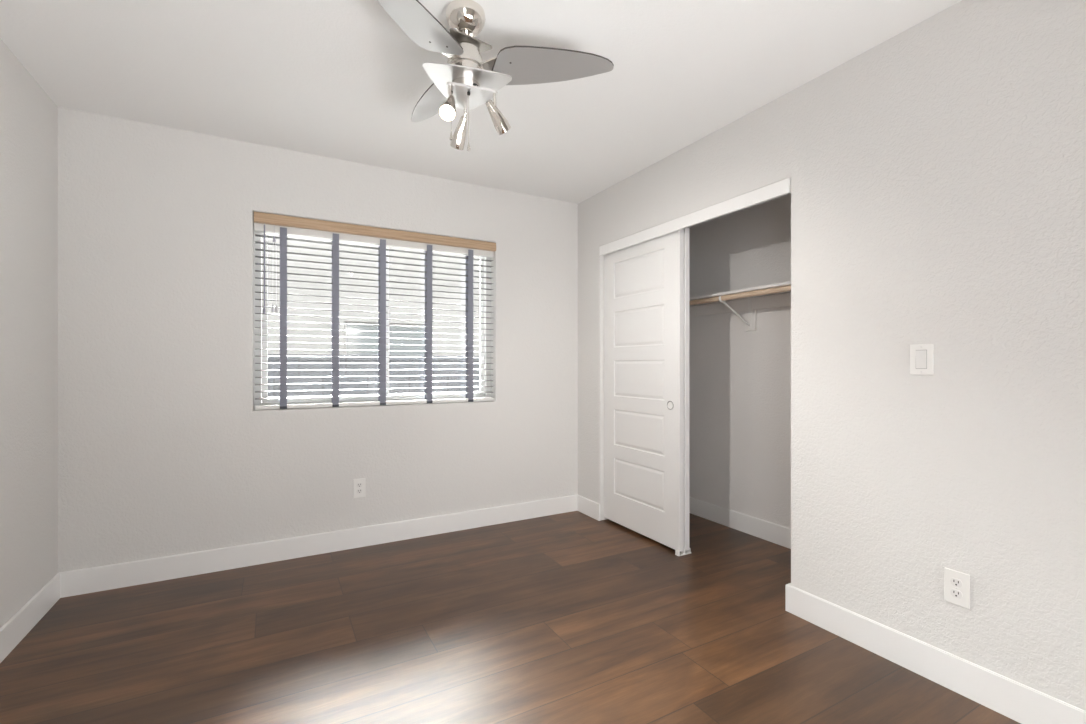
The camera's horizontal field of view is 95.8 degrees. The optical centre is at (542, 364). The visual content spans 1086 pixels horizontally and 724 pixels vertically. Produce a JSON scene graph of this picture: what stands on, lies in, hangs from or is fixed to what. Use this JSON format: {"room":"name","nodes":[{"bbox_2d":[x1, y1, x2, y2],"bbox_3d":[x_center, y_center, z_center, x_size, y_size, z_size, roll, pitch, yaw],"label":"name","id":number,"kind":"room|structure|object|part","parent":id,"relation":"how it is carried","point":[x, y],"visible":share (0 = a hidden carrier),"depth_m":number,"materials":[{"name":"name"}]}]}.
{"room":"empty bedroom","nodes":[
{"label":"empty bedroom","id":0,"kind":"room"},
{"bbox_2d":[0,38,57,627],"bbox_3d":[-1.351,-0.034,0.400,0.100,2.500,4.600,0,0,-29],"label":"wall","id":1,"kind":"structure","parent":0,"point":[28,115],"depth_m":2.14,"materials":[{"name":"white paint"}]},
{"bbox_2d":[0,573,59,662],"bbox_3d":[-1.323,1.093,0.465,0.013,0.125,4.487,0,0,-29],"label":"baseboard","id":2,"kind":"structure","parent":1,"relation":"attached to","point":[16,628],"depth_m":2.12,"materials":[{"name":"white paint"}]},
{"bbox_2d":[58,107,577,571],"bbox_3d":[-0.781,-0.034,3.420,4.003,2.500,0.150,0,0,-29],"label":"wall","id":3,"kind":"structure","parent":0,"point":[164,449],"depth_m":2.80,"materials":[{"name":"white paint"}]},
{"bbox_2d":[58,494,577,597],"bbox_3d":[-1.064,1.093,3.172,3.068,0.125,0.013,0,0,-29],"label":"baseboard","id":4,"kind":"structure","parent":3,"relation":"attached to","point":[114,576],"depth_m":2.92,"materials":[{"name":"white paint"}]},
{"bbox_2d":[353,478,364,497],"bbox_3d":[-1.166,0.782,3.119,0.074,0.120,0.009,0,0,-29],"label":"wall outlet","id":5,"kind":"object","parent":3,"relation":"attached to","point":[358,484],"visible":1,"depth_m":3.12,"materials":[{"name":"white plastic"}]},
{"bbox_2d":[253,215,490,409],"bbox_3d":[-1.065,-0.314,3.305,1.522,1.160,0.050,0,0,-29],"label":"window","id":6,"kind":"structure","parent":3,"relation":"in","point":[260,341],"depth_m":2.98,"materials":[{"name":"white plastic"}]},
{"bbox_3d":[-1.364,-0.314,3.129,0.742,1.076,0.019,0,0,-29],"label":"sash","id":7,"kind":"part","parent":6,"relation":"part of","materials":[{"name":"white plastic"}]},
{"bbox_2d":[254,212,495,409],"bbox_3d":[-1.025,-0.314,3.238,1.520,1.152,0.080,0,0,-29],"label":"window blind","id":8,"kind":"object","parent":6,"relation":"attached to","point":[284,226],"visible":1,"depth_m":3.17,"materials":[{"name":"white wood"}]},
{"bbox_3d":[-1.580,-0.587,2.899,0.014,0.485,0.002,0,0,-29],"label":"lift cord","id":9,"kind":"part","parent":8,"relation":"part of","materials":[{"name":"white fabric"}]},
{"bbox_3d":[-1.032,0.250,3.245,1.502,0.022,0.050,0,0,-29],"label":"rail","id":10,"kind":"part","parent":8,"relation":"part of","materials":[{"name":"white plastic"}]},
{"bbox_3d":[-0.760,-0.314,3.484,0.730,1.076,0.019,0,0,-29],"label":"sash","id":11,"kind":"part","parent":6,"relation":"part of","materials":[{"name":"white plastic"}]},
{"bbox_2d":[0,0,961,203],"bbox_3d":[0.334,-1.359,1.386,4.103,0.150,4.810,0,0,-29],"label":"ceiling","id":12,"kind":"structure","parent":0,"point":[337,79],"depth_m":2.11,"materials":[{"name":"white paint"}]},
{"bbox_2d":[377,0,613,150],"bbox_3d":[-0.310,-1.024,1.892,0.945,0.518,0.867,0,0,-29],"label":"ceiling fan","id":13,"kind":"object","parent":12,"relation":"hanging from","point":[465,82],"visible":1,"depth_m":1.75,"materials":[{"name":"silver metal"}]},
{"bbox_3d":[-0.430,-1.089,1.504,0.165,0.057,0.456,0,0,26],"label":"blade","id":14,"kind":"part","parent":13,"relation":"part of","materials":[{"name":"white wood"}]},
{"bbox_3d":[-0.438,-1.089,2.056,0.170,0.057,0.457,0,0,-29],"label":"blade","id":15,"kind":"part","parent":13,"relation":"part of","materials":[{"name":"white wood"}]},
{"bbox_3d":[-0.323,-0.884,1.677,0.055,0.112,0.102,0,0,-3],"label":"lamp shade","id":16,"kind":"part","parent":13,"relation":"part of","materials":[{"name":"silver metal"}]},
{"bbox_3d":[-0.321,-0.849,1.650,0.047,0.034,0.042,0,0,-29],"label":"bulb","id":17,"kind":"part","parent":13,"relation":"part of","materials":[{"name":"white glass"}]},
{"bbox_3d":[-0.324,-0.950,1.715,0.016,0.050,0.012,0,0,3],"label":"stem","id":18,"kind":"part","parent":13,"relation":"part of","materials":[{"name":"silver metal"}]},
{"bbox_3d":[-0.327,-0.899,1.913,0.055,0.113,0.100,0,0,-29],"label":"lamp shade","id":19,"kind":"part","parent":13,"relation":"part of","materials":[{"name":"silver metal"}]},
{"bbox_3d":[-0.281,-1.088,1.784,0.132,0.140,0.132,0,0,-29],"label":"motor","id":20,"kind":"part","parent":13,"relation":"part of","materials":[{"name":"silver metal"}]},
{"bbox_3d":[-0.307,-1.019,1.796,0.302,0.004,0.297,0,0,-29],"label":"trim plate","id":21,"kind":"part","parent":13,"relation":"part of","materials":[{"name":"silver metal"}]},
{"bbox_3d":[-0.266,-0.884,1.754,0.003,0.181,0.003,0,0,-29],"label":"pull chain","id":22,"kind":"part","parent":13,"relation":"part of","materials":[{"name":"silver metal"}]},
{"bbox_3d":[-0.283,-1.161,1.802,0.167,0.006,0.157,0,0,-29],"label":"motor","id":23,"kind":"part","parent":13,"relation":"part of","materials":[{"name":"grey metal"}]},
{"bbox_3d":[-0.279,-0.979,1.794,0.179,0.008,0.172,0,0,-29],"label":"lamp plate","id":24,"kind":"part","parent":13,"relation":"part of","materials":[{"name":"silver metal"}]},
{"bbox_3d":[-0.174,-0.953,1.767,0.014,0.044,0.012,0,0,-29],"label":"stem","id":25,"kind":"part","parent":13,"relation":"part of","materials":[{"name":"silver metal"}]},
{"bbox_3d":[-0.164,-0.903,1.798,0.055,0.105,0.109,0,0,37],"label":"lamp shade","id":26,"kind":"part","parent":13,"relation":"part of","materials":[{"name":"silver metal"}]},
{"bbox_3d":[0.036,-1.089,1.796,0.456,0.057,0.165,0,0,-4],"label":"blade","id":27,"kind":"part","parent":13,"relation":"part of","materials":[{"name":"grey wood"}]},
{"bbox_2d":[0,511,1020,723],"bbox_3d":[0.348,1.186,1.359,4.003,0.060,4.650,0,0,-29],"label":"floor","id":28,"kind":"structure","parent":0,"point":[574,617],"depth_m":2.03,"materials":[{"name":"brown wood"}]},
{"bbox_2d":[675,548,690,555],"bbox_3d":[0.858,1.140,3.003,0.106,0.032,0.033,0,0,-29],"label":"guide","id":29,"kind":"object","parent":28,"relation":"on","point":[677,552],"visible":0.91,"depth_m":2.99,"materials":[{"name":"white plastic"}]},
{"bbox_2d":[689,194,790,527],"bbox_3d":[2.048,-0.034,2.319,0.100,2.500,4.500,0,0,-29],"label":"wall","id":30,"kind":"structure","parent":0,"point":[740,379],"depth_m":3.43,"materials":[{"name":"white paint"}]},
{"bbox_2d":[719,295,756,330],"bbox_3d":[1.286,-0.345,3.276,0.316,0.222,0.084,0,0,-29],"label":"shelf bracket","id":31,"kind":"object","parent":30,"relation":"attached to","point":[750,320],"visible":0.94,"depth_m":3.33,"materials":[{"name":"white metal"}]},
{"bbox_2d":[689,285,790,305],"bbox_3d":[1.230,-0.436,3.108,0.033,0.033,1.968,0,0,-29],"label":"pole","id":32,"kind":"object","parent":31,"relation":"on","point":[783,288],"visible":0.32,"depth_m":3.05,"materials":[{"name":"brown wood"}]},
{"bbox_2d":[689,281,790,316],"bbox_3d":[1.348,-0.424,3.173,0.304,0.100,1.968,0,0,-29],"label":"closet shelf","id":33,"kind":"object","parent":30,"relation":"attached to","point":[781,299],"visible":0.09,"depth_m":3.31,"materials":[{"name":"white paint"}]},
{"bbox_2d":[578,0,1085,710],"bbox_3d":[1.431,-0.034,1.925,0.110,2.500,4.600,0,0,-29],"label":"wall","id":34,"kind":"structure","parent":0,"point":[937,172],"depth_m":1.81,"materials":[{"name":"white paint"}]},
{"bbox_2d":[577,495,599,520],"bbox_3d":[0.349,1.093,3.772,0.013,0.125,0.294,0,0,-29],"label":"baseboard","id":35,"kind":"structure","parent":34,"relation":"attached to","point":[586,506],"depth_m":3.76,"materials":[{"name":"white paint"}]},
{"bbox_2d":[604,229,683,551],"bbox_3d":[0.655,0.147,3.327,0.038,1.973,0.780,0,0,-29],"label":"door","id":36,"kind":"structure","parent":34,"relation":"in","point":[644,281],"depth_m":3.24,"materials":[{"name":"white paint"}]},
{"bbox_2d":[684,228,688,550],"bbox_3d":[0.697,0.147,3.344,0.035,1.973,0.780,0,0,-29],"label":"door","id":37,"kind":"structure","parent":34,"relation":"in","point":[686,230],"depth_m":3.00,"materials":[{"name":"white paint"}]},
{"bbox_2d":[600,178,790,255],"bbox_3d":[0.794,-0.845,2.979,0.018,0.069,1.529,0,0,-29],"label":"trim","id":38,"kind":"structure","parent":34,"relation":"attached to","point":[783,187],"depth_m":2.75,"materials":[{"name":"white paint"}]},
{"bbox_2d":[687,193,790,227],"bbox_3d":[0.852,-0.862,3.011,0.082,0.036,1.527,0,0,-29],"label":"trim","id":39,"kind":"structure","parent":34,"relation":"attached to","point":[789,193],"depth_m":2.64,"materials":[{"name":"white wood"}]},
{"bbox_2d":[689,497,1085,723],"bbox_3d":[1.719,1.093,2.036,0.748,0.125,4.320,0,0,-29],"label":"baseboard","id":40,"kind":"structure","parent":34,"relation":"attached to","point":[1021,703],"depth_m":1.85,"materials":[{"name":"white paint"}]},
{"bbox_2d":[910,344,933,374],"bbox_3d":[1.412,-0.021,1.832,0.012,0.115,0.076,0,0,-29],"label":"light switch","id":41,"kind":"object","parent":34,"relation":"attached to","point":[921,355],"visible":1,"depth_m":1.83,"materials":[{"name":"white plastic"}]},
{"bbox_2d":[944,568,969,608],"bbox_3d":[1.465,0.790,1.739,0.009,0.120,0.074,0,0,-29],"label":"wall outlet","id":42,"kind":"object","parent":34,"relation":"attached to","point":[956,583],"visible":1,"depth_m":1.74,"materials":[{"name":"white plastic"}]},
{"bbox_2d":[950,589,961,598],"bbox_3d":[1.463,0.809,1.738,0.003,0.027,0.034,0,0,-29],"label":"receptacle","id":43,"kind":"object","parent":42,"relation":"attached to","point":[954,593],"depth_m":1.74,"materials":[{"name":"white plastic"}]},
{"bbox_2d":[950,578,961,587],"bbox_3d":[1.463,0.770,1.738,0.003,0.027,0.034,0,0,-29],"label":"receptacle","id":44,"kind":"object","parent":42,"relation":"attached to","point":[954,582],"depth_m":1.74,"materials":[{"name":"white plastic"}]},
{"label":"outside","id":45,"kind":"structure","parent":0,"visible":0},
{"bbox_3d":[-0.444,1.481,9.135,26.000,0.350,9.550,0,0,-29],"label":"ground","id":46,"kind":"structure","parent":45,"visible":0},
{"bbox_2d":[268,354,479,396],"bbox_3d":[-0.687,0.604,5.416,16.000,1.405,0.190,0,0,-29],"label":"wall","id":47,"kind":"structure","parent":46,"relation":"on","point":[348,369],"depth_m":4.77,"materials":[{"name":"grey concrete"}]},
{"bbox_2d":[268,233,479,355],"bbox_3d":[-2.330,-0.934,12.578,24.000,4.480,0.380,0,0,-29],"label":"house","id":48,"kind":"structure","parent":46,"relation":"on","point":[416,344],"depth_m":11.45,"materials":[{"name":"paint"}]},
{"bbox_3d":[-3.728,-0.289,11.820,1.890,1.300,0.015,0,0,-29],"label":"pane","id":49,"kind":"part","parent":48,"relation":"part of","materials":[{"name":"grey"}]}
]}

